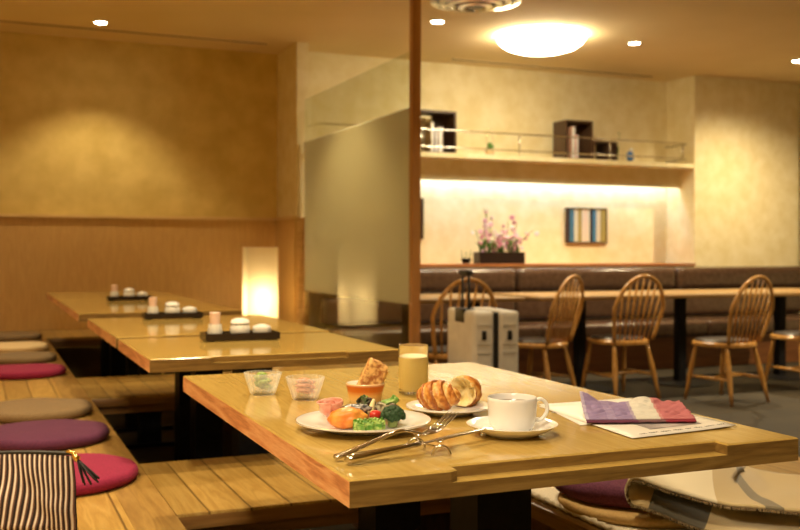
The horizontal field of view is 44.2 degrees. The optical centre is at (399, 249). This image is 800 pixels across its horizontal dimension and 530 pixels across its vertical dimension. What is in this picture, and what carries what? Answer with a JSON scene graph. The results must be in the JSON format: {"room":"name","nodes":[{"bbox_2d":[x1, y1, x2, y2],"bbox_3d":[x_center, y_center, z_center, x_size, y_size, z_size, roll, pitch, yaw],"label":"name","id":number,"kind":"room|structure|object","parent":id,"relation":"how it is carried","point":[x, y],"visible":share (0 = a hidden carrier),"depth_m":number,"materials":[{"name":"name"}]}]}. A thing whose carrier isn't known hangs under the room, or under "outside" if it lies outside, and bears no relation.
{"room":"cafe","nodes":[
{"label":"cafe","id":0,"kind":"room"},
{"bbox_2d":[0,31,277,377],"bbox_3d":[-2.916,-0.338,7.997,3.900,2.780,0.200,0,0,-23],"label":"wall","id":1,"kind":"structure","parent":0,"point":[88,126],"depth_m":8.18,"materials":[{"name":"paint"}]},
{"bbox_2d":[0,217,274,330],"bbox_3d":[-2.838,0.190,7.905,3.775,0.905,0.030,0,0,-23],"label":"wall paneling","id":2,"kind":"structure","parent":1,"relation":"attached to","point":[202,260],"depth_m":8.09,"materials":[{"name":"brown wood"}]},
{"bbox_2d":[0,214,274,220],"bbox_3d":[-2.831,-0.274,7.892,3.775,0.023,0.060,0,0,-23],"label":"trim","id":3,"kind":"structure","parent":1,"relation":"attached to","point":[1,215],"depth_m":8.13,"materials":[{"name":"brown wood"}]},
{"bbox_2d":[275,219,296,322],"bbox_3d":[-0.978,0.195,8.388,0.025,0.905,0.600,0,0,-23],"label":"trim","id":4,"kind":"structure","parent":1,"relation":"attached to","point":[285,230],"depth_m":8.29,"materials":[{"name":"brown wood"}]},
{"bbox_2d":[147,306,158,312],"bbox_3d":[-1.120,0.277,4.458,0.052,0.045,0.052,0,0,-23],"label":"cup","id":5,"kind":"object","parent":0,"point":[151,309],"depth_m":4.44,"materials":[{"name":"white ceramic"}]},
{"bbox_2d":[207,324,222,333],"bbox_3d":[-0.639,0.278,3.397,0.052,0.045,0.052,0,0,-23],"label":"cup","id":6,"kind":"object","parent":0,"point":[212,328],"depth_m":3.38,"materials":[{"name":"white ceramic"}]},
{"bbox_2d":[277,42,308,217],"bbox_3d":[-0.962,-0.333,8.514,0.100,2.780,0.780,0,0,-23],"label":"wall pier","id":7,"kind":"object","parent":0,"point":[292,63],"visible":0.5,"depth_m":8.27,"materials":[{"name":"beige paint"}]},
{"bbox_2d":[0,0,799,92],"bbox_3d":[2.417,-1.764,4.288,10.600,0.100,11.200,0,0,-23],"label":"ceiling","id":8,"kind":"structure","parent":0,"point":[756,40],"depth_m":7.64,"materials":[{"name":"paint"}]},
{"bbox_2d":[0,20,268,44],"bbox_3d":[-2.762,-1.724,7.517,3.600,0.006,0.070,0,0,-23],"label":"air slot","id":9,"kind":"object","parent":8,"relation":"attached to","point":[2,21],"visible":1,"depth_m":7.79,"materials":[{"name":"paint"}]},
{"bbox_2d":[430,0,520,12],"bbox_3d":[0.515,-1.686,6.739,0.620,0.066,0.620,0,0,-23],"label":"ceiling vent","id":10,"kind":"object","parent":8,"relation":"in","point":[463,6],"visible":1,"depth_m":6.75,"materials":[{"name":"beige metal"}]},
{"bbox_2d":[497,27,585,55],"bbox_3d":[1.130,-1.647,7.871,0.700,0.140,0.700,0,0,-23],"label":"ceiling lamp","id":11,"kind":"object","parent":8,"relation":"attached to","point":[533,41],"visible":1,"depth_m":7.66,"materials":[{"name":"white glass"}]},
{"bbox_2d":[451,58,654,77],"bbox_3d":[1.486,-1.713,9.283,2.200,0.006,0.070,0,0,-23],"label":"air slot","id":12,"kind":"object","parent":8,"relation":"attached to","point":[454,59],"visible":1,"depth_m":9.24,"materials":[{"name":"paint"}]},
{"bbox_2d":[103,361,799,529],"bbox_3d":[2.410,1.116,4.288,10.600,0.100,11.200,0,0,-23],"label":"floor","id":13,"kind":"structure","parent":0,"point":[781,415],"depth_m":6.93,"materials":[{"name":"carpet"}]},
{"bbox_2d":[41,329,100,347],"bbox_3d":[-2.332,0.848,7.690,0.856,0.411,0.744,0,0,-23],"label":"bench","id":14,"kind":"object","parent":13,"relation":"on","point":[75,337],"visible":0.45,"depth_m":7.32,"materials":[{"name":"brown wood"}]},
{"bbox_2d":[0,330,186,529],"bbox_3d":[-2.136,0.849,3.798,1.830,0.411,8.060,0,0,-23],"label":"platform","id":15,"kind":"object","parent":13,"relation":"on","point":[137,504],"visible":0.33,"depth_m":2.65,"materials":[{"name":"brown wood"}]},
{"bbox_2d":[0,332,41,341],"bbox_3d":[-2.796,0.618,7.071,0.426,0.045,0.424,0,0,-23],"label":"floor cushion","id":16,"kind":"object","parent":15,"relation":"on","point":[4,336],"visible":1,"depth_m":6.95,"materials":[{"name":"beige fabric"}]},
{"bbox_2d":[0,341,48,352],"bbox_3d":[-2.470,0.619,6.307,0.422,0.045,0.424,0,0,-23],"label":"floor cushion","id":17,"kind":"object","parent":15,"relation":"on","point":[25,345],"visible":0.95,"depth_m":6.21,"materials":[{"name":"beige fabric"}]},
{"bbox_2d":[0,351,56,364],"bbox_3d":[-2.208,0.619,5.691,0.423,0.046,0.424,0,0,-23],"label":"floor cushion","id":18,"kind":"object","parent":15,"relation":"on","point":[17,357],"visible":0.94,"depth_m":5.58,"materials":[{"name":"beige fabric"}]},
{"bbox_2d":[0,363,66,379],"bbox_3d":[-1.942,0.620,5.065,0.428,0.046,0.424,0,0,-23],"label":"floor cushion","id":19,"kind":"object","parent":15,"relation":"on","point":[34,370],"visible":1,"depth_m":4.95,"materials":[{"name":"fabric"}]},
{"bbox_2d":[0,397,92,422],"bbox_3d":[-1.424,0.621,3.850,0.423,0.046,0.424,0,0,-23],"label":"floor cushion","id":20,"kind":"object","parent":15,"relation":"on","point":[43,408],"visible":0.95,"depth_m":3.75,"materials":[{"name":"beige fabric"}]},
{"bbox_2d":[0,449,99,529],"bbox_3d":[-0.844,0.532,2.080,0.426,0.224,0.113,0,0,0],"label":"pouch","id":21,"kind":"object","parent":15,"relation":"on","point":[38,487],"visible":1,"depth_m":2.06,"materials":[{"name":"multicoloured fabric"}]},
{"bbox_2d":[0,419,109,450],"bbox_3d":[-1.205,0.622,3.335,0.424,0.045,0.424,0,0,-23],"label":"floor cushion","id":22,"kind":"object","parent":15,"relation":"on","point":[53,434],"visible":0.96,"depth_m":3.24,"materials":[{"name":"fabric"}]},
{"bbox_2d":[67,453,138,495],"bbox_3d":[-0.949,0.623,2.748,0.425,0.046,0.424,0,0,-23],"label":"floor cushion","id":23,"kind":"object","parent":15,"relation":"on","point":[113,471],"visible":0.48,"depth_m":2.70,"materials":[{"name":"fabric"}]},
{"bbox_2d":[46,291,187,376],"bbox_3d":[-1.965,0.682,6.767,0.810,0.745,1.210,0,0,-23],"label":"dining table","id":24,"kind":"object","parent":13,"relation":"on","point":[112,359],"visible":0.37,"depth_m":6.58,"materials":[{"name":"brown wood"}]},
{"bbox_2d":[59,298,241,448],"bbox_3d":[-1.456,0.684,5.571,0.810,0.745,1.330,0,0,-23],"label":"dining table","id":25,"kind":"object","parent":13,"relation":"on","point":[149,425],"visible":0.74,"depth_m":5.31,"materials":[{"name":"brown wood"}]},
{"bbox_2d":[106,295,151,300],"bbox_3d":[-1.665,0.297,6.052,0.260,0.028,0.100,0,0,-23],"label":"tray","id":26,"kind":"object","parent":25,"relation":"on","point":[135,297],"visible":0.8,"depth_m":6.00,"materials":[{"name":"black paint"}]},
{"bbox_2d":[110,284,118,296],"bbox_3d":[-1.746,0.254,6.017,0.052,0.087,0.052,0,0,-23],"label":"holder","id":27,"kind":"object","parent":26,"relation":"on","point":[114,292],"visible":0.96,"depth_m":6.00,"materials":[{"name":"white ceramic"}]},
{"bbox_2d":[123,288,134,295],"bbox_3d":[-1.665,0.266,6.052,0.070,0.065,0.070,0,0,-23],"label":"jar","id":28,"kind":"object","parent":26,"relation":"on","point":[128,291],"visible":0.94,"depth_m":6.03,"materials":[{"name":"white ceramic"}]},
{"bbox_2d":[76,371,231,414],"bbox_3d":[-1.092,0.852,4.778,0.856,0.411,0.754,0,0,-23],"label":"bench","id":29,"kind":"object","parent":13,"relation":"on","point":[136,393],"visible":0.39,"depth_m":4.46,"materials":[{"name":"brown wood"}]},
{"bbox_2d":[87,315,328,460],"bbox_3d":[-0.848,0.685,4.150,0.805,0.745,1.020,0,0,-23],"label":"dining table","id":30,"kind":"object","parent":13,"relation":"on","point":[198,430],"visible":0.44,"depth_m":3.98,"materials":[{"name":"brown wood"}]},
{"bbox_2d":[142,311,202,319],"bbox_3d":[-1.039,0.298,4.492,0.260,0.028,0.100,0,0,-23],"label":"tray","id":31,"kind":"object","parent":30,"relation":"on","point":[160,315],"visible":0.99,"depth_m":4.45,"materials":[{"name":"black paint"}]},
{"bbox_2d":[147,297,158,312],"bbox_3d":[-1.120,0.256,4.458,0.052,0.087,0.052,0,0,-23],"label":"holder","id":32,"kind":"object","parent":31,"relation":"on","point":[152,308],"visible":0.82,"depth_m":4.44,"materials":[{"name":"white ceramic"}]},
{"bbox_2d":[165,301,179,312],"bbox_3d":[-1.039,0.267,4.492,0.070,0.065,0.070,0,0,-23],"label":"jar","id":33,"kind":"object","parent":31,"relation":"on","point":[171,307],"visible":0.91,"depth_m":4.46,"materials":[{"name":"white ceramic"}]},
{"bbox_2d":[182,306,196,312],"bbox_3d":[-0.967,0.279,4.523,0.068,0.042,0.068,0,0,-23],"label":"sugar bowl","id":34,"kind":"object","parent":31,"relation":"on","point":[187,309],"visible":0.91,"depth_m":4.50,"materials":[{"name":"white ceramic"}]},
{"bbox_2d":[118,332,397,455],"bbox_3d":[-0.495,0.686,3.290,0.780,0.745,0.700,0,0,-23],"label":"dining table","id":35,"kind":"object","parent":13,"relation":"on","point":[165,354],"visible":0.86,"depth_m":3.08,"materials":[{"name":"brown wood"}]},
{"bbox_2d":[200,330,279,341],"bbox_3d":[-0.558,0.299,3.431,0.260,0.028,0.100,0,0,-23],"label":"tray","id":36,"kind":"object","parent":35,"relation":"on","point":[226,335],"visible":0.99,"depth_m":3.39,"materials":[{"name":"black paint"}]},
{"bbox_2d":[207,312,222,333],"bbox_3d":[-0.639,0.257,3.397,0.052,0.087,0.052,0,0,-23],"label":"holder","id":37,"kind":"object","parent":36,"relation":"on","point":[214,327],"visible":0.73,"depth_m":3.38,"materials":[{"name":"white ceramic"}]},
{"bbox_2d":[230,318,249,332],"bbox_3d":[-0.558,0.269,3.431,0.070,0.065,0.070,0,0,-23],"label":"jar","id":38,"kind":"object","parent":36,"relation":"on","point":[239,325],"visible":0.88,"depth_m":3.40,"materials":[{"name":"white ceramic"}]},
{"bbox_2d":[252,324,271,332],"bbox_3d":[-0.486,0.280,3.462,0.068,0.042,0.068,0,0,-23],"label":"sugar bowl","id":39,"kind":"object","parent":36,"relation":"on","point":[259,327],"visible":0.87,"depth_m":3.44,"materials":[{"name":"white ceramic"}]},
{"bbox_2d":[139,453,449,529],"bbox_3d":[-0.273,0.854,2.855,0.856,0.411,0.634,0,0,-23],"label":"bench","id":40,"kind":"object","parent":13,"relation":"on","point":[258,491],"visible":0.49,"depth_m":2.62,"materials":[{"name":"brown wood"}]},
{"bbox_2d":[304,108,408,303],"bbox_3d":[-0.350,-0.093,7.110,0.008,2.295,2.243,0,0,-23],"label":"glass wall","id":41,"kind":"structure","parent":13,"relation":"on","point":[356,178],"depth_m":6.97,"materials":[{"name":"clear glass"}]},
{"bbox_2d":[297,218,308,325],"bbox_3d":[-0.805,0.190,8.141,0.100,0.915,0.030,0,0,-23],"label":"trim","id":42,"kind":"structure","parent":41,"relation":"attached to","point":[302,296],"depth_m":8.13,"materials":[{"name":"brown wood"}]},
{"bbox_2d":[409,0,420,342],"bbox_3d":[0.091,-0.330,6.046,0.055,2.780,0.055,0,0,-23],"label":"post","id":43,"kind":"object","parent":13,"relation":"on","point":[415,5],"visible":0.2,"depth_m":6.02,"materials":[{"name":"brown wood"}]},
{"bbox_2d":[359,293,524,343],"bbox_3d":[0.295,0.696,7.061,1.020,0.730,0.740,0,0,-23],"label":"cafe table","id":44,"kind":"object","parent":13,"relation":"on","point":[424,298],"visible":0.21,"depth_m":6.92,"materials":[{"name":"black paint"}]},
{"bbox_2d":[429,277,496,363],"bbox_3d":[0.327,0.614,6.196,0.458,0.898,0.498,0,0,-23],"label":"chair","id":45,"kind":"object","parent":13,"relation":"on","point":[436,352],"visible":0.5,"depth_m":5.99,"materials":[{"name":"brown wood"}]},
{"bbox_2d":[165,362,799,529],"bbox_3d":[0.049,0.855,4.576,1.080,0.411,7.180,0,0,-23],"label":"platform","id":46,"kind":"object","parent":13,"relation":"on","point":[544,516],"visible":0.02,"depth_m":2.53,"materials":[{"name":"brown wood"}]},
{"bbox_2d":[242,247,277,318],"bbox_3d":[-1.116,0.312,7.851,0.240,0.670,0.240,0,0,-19],"label":"lamp","id":47,"kind":"object","parent":46,"relation":"on","point":[260,264],"visible":0.88,"depth_m":7.74,"materials":[{"name":"white paper"}]},
{"bbox_2d":[531,487,691,529],"bbox_3d":[0.659,0.640,2.510,0.537,0.019,1.403,0,0,-23],"label":"woven mat","id":48,"kind":"object","parent":46,"relation":"on","point":[549,495],"visible":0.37,"depth_m":2.40,"materials":[{"name":"beige wicker"}]},
{"bbox_2d":[558,492,685,527],"bbox_3d":[0.615,0.627,2.469,0.430,0.027,0.430,0,0,-23],"label":"seat pad","id":49,"kind":"object","parent":48,"relation":"on","point":[632,517],"visible":0.28,"depth_m":2.31,"materials":[{"name":"beige fabric"}]},
{"bbox_2d":[555,479,634,508],"bbox_3d":[0.598,0.585,2.522,0.420,0.060,0.420,0,0,-23],"label":"floor cushion","id":50,"kind":"object","parent":49,"relation":"on","point":[607,493],"visible":0.19,"depth_m":2.36,"materials":[{"name":"purple fabric"}]},
{"bbox_2d":[625,466,799,529],"bbox_3d":[0.876,0.567,2.346,0.607,0.128,0.496,0,0,23],"label":"blanket","id":51,"kind":"object","parent":48,"relation":"on","point":[744,497],"visible":0.7,"depth_m":2.27,"materials":[{"name":"fabric"}]},
{"bbox_2d":[448,270,517,372],"bbox_3d":[0.461,0.586,5.517,0.274,0.950,0.431,0,0,-17],"label":"suitcase","id":52,"kind":"object","parent":13,"relation":"on","point":[488,336],"visible":0.56,"depth_m":5.34,"materials":[{"name":"white plastic"}]},
{"bbox_2d":[183,362,797,529],"bbox_3d":[0.065,0.688,2.059,0.807,0.745,1.204,0,0,-23],"label":"dining table","id":53,"kind":"object","parent":13,"relation":"on","point":[488,482],"visible":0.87,"depth_m":1.64,"materials":[{"name":"brown wood"}]},
{"bbox_2d":[244,370,281,395],"bbox_3d":[-0.299,0.290,2.145,0.082,0.048,0.082,0,0,-23],"label":"glass bowl","id":54,"kind":"object","parent":53,"relation":"on","point":[246,374],"visible":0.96,"depth_m":2.14,"materials":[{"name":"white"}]},
{"bbox_2d":[254,372,273,389],"bbox_3d":[-0.297,0.285,2.143,0.042,0.039,0.041,0,0,-23],"label":"vegetables","id":55,"kind":"object","parent":54,"relation":"in","point":[261,379],"visible":1,"depth_m":2.13,"materials":[{"name":"green food"}]},
{"bbox_2d":[286,374,324,400],"bbox_3d":[-0.200,0.291,2.073,0.082,0.048,0.082,0,0,-23],"label":"glass bowl","id":56,"kind":"object","parent":53,"relation":"on","point":[287,379],"visible":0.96,"depth_m":2.07,"materials":[{"name":"white"}]},
{"bbox_2d":[295,378,315,393],"bbox_3d":[-0.198,0.286,2.073,0.044,0.036,0.043,0,0,-23],"label":"ham","id":57,"kind":"object","parent":56,"relation":"in","point":[305,385],"visible":1,"depth_m":2.06,"materials":[{"name":"pink food"}]},
{"bbox_2d":[296,410,430,435],"bbox_3d":[-0.064,0.305,1.731,0.238,0.019,0.238,0,0,-23],"label":"dinner plate","id":58,"kind":"object","parent":53,"relation":"on","point":[316,420],"visible":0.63,"depth_m":1.71,"materials":[{"name":"white ceramic"}]},
{"bbox_2d":[316,397,342,417],"bbox_3d":[-0.126,0.286,1.758,0.038,0.040,0.051,0,0,39],"label":"ham slice","id":59,"kind":"object","parent":58,"relation":"on","point":[327,405],"visible":0.54,"depth_m":1.75,"materials":[{"name":"pink food"}]},
{"bbox_2d":[327,404,372,428],"bbox_3d":[-0.087,0.288,1.706,0.084,0.038,0.054,0,0,-23],"label":"salmon fillet","id":60,"kind":"object","parent":58,"relation":"on","point":[343,417],"visible":0.91,"depth_m":1.69,"materials":[{"name":"orange food"}]},
{"bbox_2d":[356,395,375,413],"bbox_3d":[-0.059,0.281,1.777,0.045,0.044,0.066,0,0,-23],"label":"leaves","id":61,"kind":"object","parent":58,"relation":"on","point":[363,399],"visible":0.28,"depth_m":1.76,"materials":[{"name":"green plant"}]},
{"bbox_2d":[353,417,384,430],"bbox_3d":[-0.053,0.297,1.676,0.059,0.020,0.023,0,0,-23],"label":"lettuce","id":62,"kind":"object","parent":58,"relation":"on","point":[359,424],"visible":0.97,"depth_m":1.67,"materials":[{"name":"green food"}]},
{"bbox_2d":[369,410,380,418],"bbox_3d":[-0.042,0.287,1.710,0.023,0.017,0.018,0,0,-23],"label":"tomato","id":63,"kind":"object","parent":58,"relation":"on","point":[375,413],"visible":0.83,"depth_m":1.70,"materials":[{"name":"red food"}]},
{"bbox_2d":[365,394,398,404],"bbox_3d":[-0.035,0.283,1.775,0.067,0.041,0.055,0,0,-3],"label":"lettuce leaf","id":64,"kind":"object","parent":58,"relation":"on","point":[393,399],"visible":0.25,"depth_m":1.76,"materials":[{"name":"green food"}]},
{"bbox_2d":[375,402,397,411],"bbox_3d":[-0.024,0.286,1.746,0.047,0.036,0.038,0,0,30],"label":"leaves","id":65,"kind":"object","parent":58,"relation":"on","point":[379,406],"visible":0.3,"depth_m":1.74,"materials":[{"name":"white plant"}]},
{"bbox_2d":[380,405,405,427],"bbox_3d":[-0.012,0.288,1.707,0.046,0.038,0.042,0,0,-23],"label":"broccoli","id":66,"kind":"object","parent":58,"relation":"on","point":[393,414],"visible":0.99,"depth_m":1.70,"materials":[{"name":"green food"}]},
{"bbox_2d":[346,380,384,403],"bbox_3d":[-0.072,0.295,2.040,0.081,0.040,0.081,0,0,-23],"label":"ramekin","id":67,"kind":"object","parent":53,"relation":"on","point":[355,391],"visible":0.68,"depth_m":2.01,"materials":[{"name":"orange ceramic"}]},
{"bbox_2d":[357,358,388,384],"bbox_3d":[-0.059,0.267,2.045,0.073,0.088,0.041,0,0,-16],"label":"toast slice","id":68,"kind":"object","parent":67,"relation":"in","point":[375,372],"visible":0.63,"depth_m":2.03,"materials":[{"name":"brown food"}]},
{"bbox_2d":[333,411,458,459],"bbox_3d":[0.005,0.289,1.531,0.250,0.046,0.045,0,0,-41],"label":"fork","id":69,"kind":"object","parent":53,"relation":"on","point":[434,428],"visible":0.98,"depth_m":1.50,"materials":[{"name":"silver metal"}]},
{"bbox_2d":[398,343,428,394],"bbox_3d":[0.030,0.262,2.169,0.067,0.106,0.067,0,0,-23],"label":"juice glass","id":70,"kind":"object","parent":53,"relation":"on","point":[413,358],"visible":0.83,"depth_m":2.14,"materials":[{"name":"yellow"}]},
{"bbox_2d":[344,428,486,463],"bbox_3d":[0.038,0.302,1.520,0.291,0.021,0.032,0,0,-39],"label":"table knife","id":71,"kind":"object","parent":53,"relation":"on","point":[356,457],"visible":1,"depth_m":1.47,"materials":[{"name":"silver metal"}]},
{"bbox_2d":[407,433,451,455],"bbox_3d":[0.044,0.301,1.526,0.027,0.025,0.088,0,0,-33],"label":"cutlery rest","id":72,"kind":"object","parent":53,"relation":"on","point":[417,439],"visible":0.89,"depth_m":1.50,"materials":[{"name":"silver metal"}]},
{"bbox_2d":[406,400,487,416],"bbox_3d":[0.094,0.307,1.900,0.166,0.017,0.166,0,0,-23],"label":"bread plate","id":73,"kind":"object","parent":53,"relation":"on","point":[479,406],"visible":0.64,"depth_m":1.89,"materials":[{"name":"white ceramic"}]},
{"bbox_2d":[416,380,461,410],"bbox_3d":[0.072,0.277,1.885,0.089,0.058,0.064,0,0,25],"label":"croissant","id":74,"kind":"object","parent":73,"relation":"on","point":[438,395],"visible":1,"depth_m":1.86,"materials":[{"name":"brown food"}]},
{"bbox_2d":[451,375,481,406],"bbox_3d":[0.137,0.276,1.953,0.069,0.061,0.065,0,0,35],"label":"croissant","id":75,"kind":"object","parent":73,"relation":"on","point":[470,389],"visible":0.87,"depth_m":1.94,"materials":[{"name":"beige food"}]},
{"bbox_2d":[466,416,557,439],"bbox_3d":[0.192,0.305,1.682,0.156,0.020,0.156,0,0,-23],"label":"saucer","id":76,"kind":"object","parent":53,"relation":"on","point":[544,426],"visible":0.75,"depth_m":1.65,"materials":[{"name":"white ceramic"}]},
{"bbox_2d":[487,393,548,430],"bbox_3d":[0.197,0.280,1.679,0.096,0.058,0.085,0,0,27],"label":"coffee cup","id":77,"kind":"object","parent":76,"relation":"on","point":[506,411],"visible":0.89,"depth_m":1.65,"materials":[{"name":"white ceramic"}]},
{"bbox_2d":[539,399,611,424],"bbox_3d":[0.399,0.314,1.928,0.263,0.003,0.235,0,0,-23],"label":"booklet","id":78,"kind":"object","parent":53,"relation":"on","point":[579,422],"visible":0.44,"depth_m":1.86,"materials":[{"name":"paper"}]},
{"bbox_2d":[539,398,735,437],"bbox_3d":[0.440,0.312,1.865,0.273,0.003,0.372,0,0,-23],"label":"leaflet","id":79,"kind":"object","parent":53,"relation":"on","point":[573,410],"visible":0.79,"depth_m":1.76,"materials":[{"name":"paper"}]},
{"bbox_2d":[580,391,696,422],"bbox_3d":[0.444,0.294,1.858,0.232,0.033,0.178,0,0,-4],"label":"folded cloth","id":80,"kind":"object","parent":79,"relation":"on","point":[641,409],"visible":1,"depth_m":1.83,"materials":[{"name":"multicoloured fabric"}]},
{"bbox_2d":[629,422,701,428],"bbox_3d":[0.464,0.313,1.831,0.136,0.001,0.186,0,0,-23],"label":"picture","id":81,"kind":"object","parent":79,"relation":"on","point":[645,425],"depth_m":1.76},
{"bbox_2d":[518,274,583,385],"bbox_3d":[1.006,0.616,6.883,0.498,0.898,0.458,0,0,37],"label":"chair","id":82,"kind":"object","parent":13,"relation":"on","point":[548,341],"visible":0.81,"depth_m":6.79,"materials":[{"name":"brown wood"}]},
{"bbox_2d":[320,266,799,375],"bbox_3d":[2.454,0.614,9.100,6.550,0.905,0.620,0,0,-23],"label":"banquette","id":83,"kind":"object","parent":13,"relation":"on","point":[334,311],"visible":0.5,"depth_m":8.76,"materials":[{"name":"brown leather"}]},
{"bbox_2d":[518,317,706,341],"bbox_3d":[1.898,0.708,8.798,1.718,0.145,0.500,0,0,-23],"label":"seat cushion","id":84,"kind":"object","parent":83,"relation":"on","point":[695,328],"depth_m":8.70,"materials":[{"name":"brown leather"}]},
{"bbox_2d":[686,313,799,335],"bbox_3d":[3.489,0.712,9.476,1.718,0.145,0.500,0,0,-23],"label":"seat cushion","id":85,"kind":"object","parent":83,"relation":"on","point":[715,325],"depth_m":9.16,"materials":[{"name":"brown leather"}]},
{"bbox_2d":[493,291,660,392],"bbox_3d":[1.335,0.699,7.504,1.060,0.730,0.740,0,0,-23],"label":"cafe table","id":86,"kind":"object","parent":13,"relation":"on","point":[579,339],"visible":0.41,"depth_m":7.48,"materials":[{"name":"black paint"}]},
{"bbox_2d":[581,274,664,398],"bbox_3d":[1.613,0.618,7.113,0.458,0.898,0.498,0,0,-26],"label":"chair","id":87,"kind":"object","parent":13,"relation":"on","point":[613,339],"visible":0.98,"depth_m":7.00,"materials":[{"name":"brown wood"}]},
{"bbox_2d":[613,289,761,386],"bbox_3d":[2.266,0.701,7.901,0.955,0.730,0.740,0,0,-23],"label":"cafe table","id":88,"kind":"object","parent":13,"relation":"on","point":[679,380],"visible":0.71,"depth_m":7.85,"materials":[{"name":"black paint"}]},
{"bbox_2d":[684,275,773,406],"bbox_3d":[2.333,0.620,6.942,0.458,0.898,0.498,0,0,-33],"label":"chair","id":89,"kind":"object","parent":13,"relation":"on","point":[723,342],"visible":1,"depth_m":6.84,"materials":[{"name":"brown wood"}]},
{"bbox_2d":[701,288,799,380],"bbox_3d":[3.186,0.703,8.292,1.035,0.730,0.740,0,0,-23],"label":"cafe table","id":90,"kind":"object","parent":13,"relation":"on","point":[779,312],"visible":0.73,"depth_m":8.27,"materials":[{"name":"black paint"}]},
{"bbox_2d":[764,331,799,382],"bbox_3d":[3.094,0.622,7.483,0.458,0.898,0.498,0,0,-23],"label":"chair","id":91,"kind":"object","parent":13,"relation":"on","point":[786,335],"visible":0.94,"depth_m":7.52,"materials":[{"name":"brown wood"}]},
{"bbox_2d":[308,52,799,328],"bbox_3d":[2.097,-0.325,10.007,6.700,2.780,0.430,0,0,-23],"label":"wall","id":92,"kind":"structure","parent":0,"point":[342,89],"depth_m":9.35,"materials":[{"name":"beige paint"}]},
{"bbox_2d":[420,198,423,238],"bbox_3d":[0.016,-0.285,8.870,0.420,0.370,0.030,0,0,-23],"label":"wall art","id":93,"kind":"object","parent":92,"relation":"attached to","point":[422,199],"visible":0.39,"depth_m":8.94,"materials":[{"name":"brown wood"}]},
{"bbox_2d":[308,123,693,187],"bbox_3d":[1.015,-0.838,9.081,3.880,0.432,0.415,0,0,-23],"label":"display shelf","id":94,"kind":"object","parent":92,"relation":"attached to","point":[434,165],"visible":0.73,"depth_m":9.17,"materials":[{"name":"beige paint"}]},
{"bbox_2d":[421,109,455,152],"bbox_3d":[0.279,-1.041,8.780,0.390,0.380,0.220,0,0,-23],"label":"display box","id":95,"kind":"object","parent":94,"relation":"on","point":[445,119],"visible":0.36,"depth_m":8.83,"materials":[{"name":"brown wood"}]},
{"bbox_2d":[425,122,433,150],"bbox_3d":[0.263,-1.001,8.768,0.030,0.260,0.131,0,0,-23],"label":"book","id":96,"kind":"object","parent":95,"relation":"in","point":[429,134],"visible":0.79,"depth_m":8.73,"materials":[{"name":"white paper"}]},
{"bbox_2d":[434,127,442,151],"bbox_3d":[0.336,-0.981,8.799,0.040,0.220,0.131,0,0,-23],"label":"book","id":97,"kind":"object","parent":95,"relation":"in","point":[440,133],"visible":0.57,"depth_m":8.74,"materials":[{"name":"beige paper"}]},
{"bbox_2d":[485,128,494,154],"bbox_3d":[0.817,-0.977,8.934,0.090,0.254,0.090,0,0,-23],"label":"potted plant","id":98,"kind":"object","parent":94,"relation":"on","point":[490,146],"visible":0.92,"depth_m":8.91,"materials":[{"name":"green plant"}]},
{"bbox_2d":[553,120,592,158],"bbox_3d":[1.645,-1.033,9.362,0.300,0.370,0.220,0,0,-23],"label":"display box","id":99,"kind":"object","parent":94,"relation":"on","point":[582,128],"visible":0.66,"depth_m":9.34,"materials":[{"name":"brown wood"}]},
{"bbox_2d":[567,126,574,157],"bbox_3d":[1.611,-1.018,9.342,0.040,0.300,0.131,0,0,-23],"label":"book","id":100,"kind":"object","parent":99,"relation":"in","point":[570,130],"visible":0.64,"depth_m":9.29,"materials":[{"name":"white paper"}]},
{"bbox_2d":[575,135,578,157],"bbox_3d":[1.648,-0.978,9.358,0.032,0.220,0.131,0,0,-23],"label":"book","id":101,"kind":"object","parent":99,"relation":"in","point":[576,139],"visible":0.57,"depth_m":9.30,"materials":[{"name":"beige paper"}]},
{"bbox_2d":[593,141,616,159],"bbox_3d":[1.913,-0.942,9.476,0.278,0.190,0.220,0,0,-23],"label":"display box","id":102,"kind":"object","parent":94,"relation":"on","point":[602,147],"visible":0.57,"depth_m":9.43,"materials":[{"name":"brown wood"}]},
{"bbox_2d":[420,263,695,266],"bbox_3d":[0.994,0.137,9.059,3.930,0.022,0.450,0,0,-23],"label":"trim","id":103,"kind":"structure","parent":92,"relation":"attached to","point":[439,264],"depth_m":9.08,"materials":[{"name":"brown wood"}]},
{"bbox_2d":[460,249,471,263],"bbox_3d":[0.595,0.059,8.862,0.103,0.131,0.109,0,0,11],"label":"glass dish","id":104,"kind":"object","parent":103,"relation":"on","point":[464,260],"visible":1,"depth_m":8.83,"materials":[{"name":"glass"}]},
{"bbox_2d":[471,210,539,263],"bbox_3d":[0.937,-0.125,8.999,0.705,0.501,0.134,0,0,-23],"label":"flower planter","id":105,"kind":"object","parent":103,"relation":"on","point":[495,254],"visible":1,"depth_m":8.95,"materials":[{"name":"black paint"}]},
{"bbox_2d":[565,208,606,242],"bbox_3d":[1.824,-0.238,9.640,0.470,0.345,0.030,0,0,-23],"label":"wall art","id":106,"kind":"object","parent":92,"relation":"attached to","point":[582,225],"visible":1,"depth_m":9.63,"materials":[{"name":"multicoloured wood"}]},
{"bbox_2d":[666,75,798,316],"bbox_3d":[3.416,-0.321,10.101,1.340,2.780,0.430,0,0,-23],"label":"wall column","id":107,"kind":"structure","parent":0,"point":[737,206],"depth_m":9.87,"materials":[{"name":"beige paint"}]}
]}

